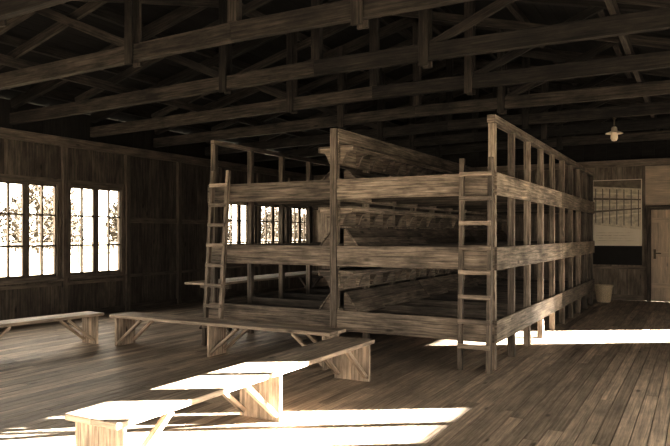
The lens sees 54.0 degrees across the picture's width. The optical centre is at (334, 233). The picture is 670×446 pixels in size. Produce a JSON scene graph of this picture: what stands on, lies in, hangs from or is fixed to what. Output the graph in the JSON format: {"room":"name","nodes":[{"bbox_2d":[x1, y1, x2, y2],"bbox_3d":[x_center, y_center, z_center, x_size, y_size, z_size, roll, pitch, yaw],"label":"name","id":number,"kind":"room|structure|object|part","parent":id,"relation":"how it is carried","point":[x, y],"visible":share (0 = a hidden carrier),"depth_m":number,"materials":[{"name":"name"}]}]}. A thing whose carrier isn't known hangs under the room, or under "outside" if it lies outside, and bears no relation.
{"room":"dormitory","nodes":[
{"label":"dormitory","id":0,"kind":"room"},
{"bbox_2d":[0,0,72,26],"bbox_3d":[-1.758,-2.676,5.092,11.460,1.812,0.168,0,0,29],"label":"roof truss","id":1,"kind":"object","parent":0,"point":[9,9],"depth_m":5.54,"materials":[{"name":"brown wood"}]},
{"bbox_2d":[0,98,310,319],"bbox_3d":[-5.281,-0.335,10.740,0.132,3.670,18.900,0,0,29],"label":"wall","id":2,"kind":"structure","parent":0,"point":[153,181],"depth_m":13.10,"materials":[{"name":"brown wood"}]},
{"bbox_2d":[0,174,63,285],"bbox_3d":[-5.117,-0.072,10.906,0.180,1.775,1.330,0,0,29],"label":"frame","id":3,"kind":"object","parent":2,"relation":"attached to","point":[25,181],"visible":1,"depth_m":10.95,"materials":[{"name":"brown wood"}]},
{"bbox_2d":[68,180,126,279],"bbox_3d":[-4.416,-0.072,12.175,0.180,1.775,1.330,0,0,29],"label":"frame","id":4,"kind":"object","parent":2,"relation":"attached to","point":[95,187],"visible":0.98,"depth_m":12.21,"materials":[{"name":"brown wood"}]},
{"bbox_2d":[0,282,312,327],"bbox_3d":[-5.214,1.440,10.703,0.025,0.120,18.900,0,0,29],"label":"baseboard","id":5,"kind":"structure","parent":2,"relation":"attached to","point":[114,309],"depth_m":13.77,"materials":[{"name":"brown wood"}]},
{"bbox_2d":[0,127,313,313],"bbox_3d":[-5.186,-0.095,10.687,0.090,3.190,18.900,0,0,29],"label":"wall framing","id":6,"kind":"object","parent":2,"relation":"attached to","point":[5,133],"depth_m":12.81,"materials":[{"name":"brown wood"}]},
{"bbox_2d":[226,205,258,268],"bbox_3d":[-2.313,-0.072,15.984,0.180,1.775,1.330,0,0,29],"label":"frame","id":7,"kind":"object","parent":2,"relation":"attached to","point":[228,265],"visible":0.3,"depth_m":15.98,"materials":[{"name":"brown wood"}]},
{"bbox_2d":[261,207,287,265],"bbox_3d":[-1.613,-0.072,17.253,0.180,1.775,1.330,0,0,29],"label":"frame","id":8,"kind":"object","parent":2,"relation":"attached to","point":[272,221],"visible":0.27,"depth_m":17.26,"materials":[{"name":"brown wood"}]},
{"bbox_2d":[292,209,305,242],"bbox_3d":[-0.975,-0.072,18.409,0.180,1.775,1.070,0,0,29],"label":"frame","id":9,"kind":"object","parent":2,"relation":"attached to","point":[298,222],"visible":0.21,"depth_m":18.38,"materials":[{"name":"brown wood"}]},
{"bbox_2d":[0,0,475,89],"bbox_3d":[-0.985,-2.676,6.493,11.460,1.812,0.169,0,0,29],"label":"roof truss","id":10,"kind":"object","parent":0,"point":[130,49],"depth_m":6.86,"materials":[{"name":"brown wood"}]},
{"bbox_2d":[0,0,661,143],"bbox_3d":[-0.288,-2.580,7.983,6.860,0.981,18.900,0,0,29],"label":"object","id":11,"kind":"structure","parent":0,"point":[611,5],"depth_m":9.12,"materials":[{"name":"brown wood"}]},
{"bbox_2d":[605,117,622,140],"bbox_3d":[4.556,-1.710,10.735,0.280,0.400,0.280,0,0,29],"label":"pendant lamp","id":12,"kind":"object","parent":11,"relation":"hanging from","point":[614,132],"visible":1,"depth_m":10.70,"materials":[{"name":"ceramic"}]},
{"bbox_3d":[4.556,-1.692,10.735,0.280,0.115,0.280,0,0,29],"label":"lamp shade","id":13,"kind":"part","parent":12,"relation":"part of","materials":[{"name":"metal"}]},
{"bbox_3d":[4.556,-1.585,10.735,0.120,0.150,0.120,0,0,29],"label":"globe","id":14,"kind":"part","parent":12,"relation":"part of","materials":[{"name":"glass"}]},
{"bbox_2d":[0,286,669,445],"bbox_3d":[-0.191,1.560,7.930,11.700,0.120,19.100,0,0,29],"label":"floor","id":15,"kind":"structure","parent":0,"point":[601,377],"depth_m":6.48,"materials":[{"name":"brown wood"}]},
{"bbox_2d":[0,311,103,343],"bbox_3d":[-4.288,1.290,7.746,0.360,0.420,3.400,0,0,35],"label":"wooden bench","id":16,"kind":"object","parent":15,"relation":"on","point":[89,330],"visible":1,"depth_m":8.81,"materials":[{"name":"brown wood"}]},
{"bbox_3d":[-4.288,1.100,7.746,0.360,0.040,3.400,0,0,35],"label":"seat","id":17,"kind":"part","parent":16,"relation":"part of","materials":[{"name":"brown wood"}]},
{"bbox_2d":[201,170,230,345],"bbox_3d":[-1.601,0.320,8.874,0.310,2.365,0.254,0,0,29],"label":"ladder","id":18,"kind":"object","parent":15,"relation":"on","point":[212,185],"visible":0.88,"depth_m":8.85,"materials":[{"name":"brown wood"}]},
{"bbox_2d":[65,336,374,445],"bbox_3d":[-0.610,1.290,5.351,0.440,0.420,3.420,0,0,29],"label":"wooden bench","id":19,"kind":"object","parent":15,"relation":"on","point":[259,381],"visible":1,"depth_m":4.92,"materials":[{"name":"brown wood"}]},
{"bbox_2d":[109,312,345,369],"bbox_3d":[-1.453,1.290,8.169,3.400,0.420,0.380,0,0,29],"label":"wooden bench","id":20,"kind":"object","parent":15,"relation":"on","point":[125,325],"visible":0.91,"depth_m":8.12,"materials":[{"name":"brown wood"}]},
{"bbox_3d":[-1.453,1.100,8.169,3.400,0.040,0.380,0,0,29],"label":"seat","id":21,"kind":"part","parent":20,"relation":"part of","materials":[{"name":"brown wood"}]},
{"bbox_2d":[184,271,322,330],"bbox_3d":[-1.180,1.125,11.560,0.618,0.770,3.600,0,0,29],"label":"trestle table","id":22,"kind":"object","parent":15,"relation":"on","point":[301,274],"visible":0.45,"depth_m":11.18,"materials":[{"name":"brown wood"}]},
{"bbox_2d":[207,114,594,369],"bbox_3d":[1.887,0.090,11.612,4.060,2.820,7.845,0,0,29],"label":"bunk bed","id":23,"kind":"object","parent":15,"relation":"on","point":[391,281],"visible":0.89,"depth_m":8.85,"materials":[{"name":"brown wood"}]},
{"bbox_2d":[457,156,493,373],"bbox_3d":[1.536,0.330,7.211,0.370,2.342,0.153,0,0,29],"label":"ladder","id":24,"kind":"object","parent":15,"relation":"on","point":[461,321],"visible":1,"depth_m":7.17,"materials":[{"name":"brown wood"}]},
{"bbox_2d":[595,284,612,301],"bbox_3d":[5.937,1.312,14.542,0.400,0.375,0.400,0,0,29],"label":"wicker basket","id":25,"kind":"object","parent":15,"relation":"on","point":[599,288],"visible":0.97,"depth_m":14.41,"materials":[{"name":"brown wicker"}]},
{"bbox_2d":[0,0,669,157],"bbox_3d":[-0.191,-2.969,7.930,12.600,1.702,19.700,0,0,29],"label":"ceiling","id":26,"kind":"structure","parent":0,"point":[70,42],"depth_m":10.73,"materials":[{"name":"brown wood"}]},
{"bbox_2d":[10,0,669,124],"bbox_3d":[-0.212,-2.676,7.894,11.460,1.812,0.168,0,0,29],"label":"roof truss","id":27,"kind":"object","parent":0,"point":[428,49],"depth_m":7.79,"materials":[{"name":"brown wood"}]},
{"bbox_2d":[90,0,669,137],"bbox_3d":[0.562,-2.676,9.294,11.460,1.812,0.168,0,0,29],"label":"roof truss","id":28,"kind":"object","parent":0,"point":[472,79],"depth_m":9.05,"materials":[{"name":"brown wood"}]},
{"bbox_2d":[153,17,669,147],"bbox_3d":[1.335,-2.676,10.695,11.460,1.812,0.168,0,0,29],"label":"roof truss","id":29,"kind":"object","parent":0,"point":[504,101],"depth_m":10.66,"materials":[{"name":"brown wood"}]},
{"bbox_2d":[205,48,669,155],"bbox_3d":[2.108,-2.676,12.096,11.460,1.812,0.169,0,0,29],"label":"roof truss","id":30,"kind":"object","parent":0,"point":[536,116],"depth_m":12.03,"materials":[{"name":"brown wood"}]},
{"bbox_2d":[254,59,669,161],"bbox_3d":[2.881,-2.676,13.496,11.460,1.812,0.168,0,0,29],"label":"roof truss","id":31,"kind":"object","parent":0,"point":[553,129],"depth_m":13.18,"materials":[{"name":"brown wood"}]},
{"bbox_2d":[285,82,669,167],"bbox_3d":[3.655,-2.676,14.897,11.460,1.812,0.168,0,0,29],"label":"roof truss","id":32,"kind":"object","parent":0,"point":[566,140],"depth_m":14.24,"materials":[{"name":"brown wood"}]},
{"bbox_2d":[311,91,669,301],"bbox_3d":[4.400,-1.097,16.248,11.700,5.194,0.138,0,0,29],"label":"wall","id":33,"kind":"structure","parent":0,"point":[655,178],"depth_m":15.37,"materials":[{"name":"brown wood"}]},
{"bbox_2d":[313,282,643,300],"bbox_3d":[4.370,1.440,16.192,11.440,0.120,0.025,0,0,29],"label":"baseboard","id":34,"kind":"structure","parent":33,"relation":"attached to","point":[614,296],"depth_m":15.00,"materials":[{"name":"brown wood"}]},
{"bbox_2d":[314,158,669,277],"bbox_3d":[4.398,-0.155,16.140,11.400,3.050,0.090,0,0,29],"label":"trim","id":35,"kind":"structure","parent":33,"relation":"attached to","point":[653,161],"depth_m":15.17,"materials":[{"name":"brown wood"}]},
{"bbox_2d":[593,179,641,264],"bbox_3d":[6.433,-0.270,15.016,1.040,1.940,0.029,0,0,29],"label":"poster","id":36,"kind":"object","parent":33,"relation":"attached to","point":[617,218],"visible":0.92,"depth_m":15.00,"materials":[{"name":"paper"}]},
{"bbox_2d":[647,206,669,300],"bbox_3d":[7.413,0.440,14.464,1.000,2.120,0.070,0,0,29],"label":"door frame","id":37,"kind":"structure","parent":33,"relation":"attached to","point":[649,208],"depth_m":14.65,"materials":[{"name":"brown wood"}]},
{"bbox_2d":[651,209,669,300],"bbox_3d":[7.400,0.470,14.442,0.836,2.020,0.110,0,0,29],"label":"door","id":38,"kind":"structure","parent":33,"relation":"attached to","point":[660,219],"depth_m":14.57,"materials":[{"name":"brown wood"}]},
{"bbox_3d":[7.130,0.445,14.560,0.150,0.210,0.055,0,0,29],"label":"handle","id":39,"kind":"part","parent":38,"relation":"part of","materials":[{"name":"black metal"}]},
{"label":"outside","id":40,"kind":"structure","parent":0,"visible":0},
{"bbox_2d":[0,238,660,301],"bbox_3d":[2.277,1.850,55.855,350.000,0.001,400.000,0,0,29],"label":"ground","id":41,"kind":"structure","parent":40,"point":[15,262],"depth_m":44.27,"materials":[{"name":"white"}]},
{"bbox_2d":[0,185,305,252],"bbox_3d":[-30.881,-2.277,83.432,29.929,8.268,152.590,0,0,29],"label":"tree line","id":42,"kind":"object","parent":41,"relation":"on","point":[48,205],"visible":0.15,"depth_m":69.02,"materials":[{"name":"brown plant"}]},
{"bbox_2d":[0,239,305,269],"bbox_3d":[5.167,1.125,71.394,0.140,1.450,150.000,0,0,29],"label":"fence","id":43,"kind":"object","parent":41,"relation":"on","point":[114,252],"visible":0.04,"depth_m":36.38,"materials":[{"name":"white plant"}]}
]}

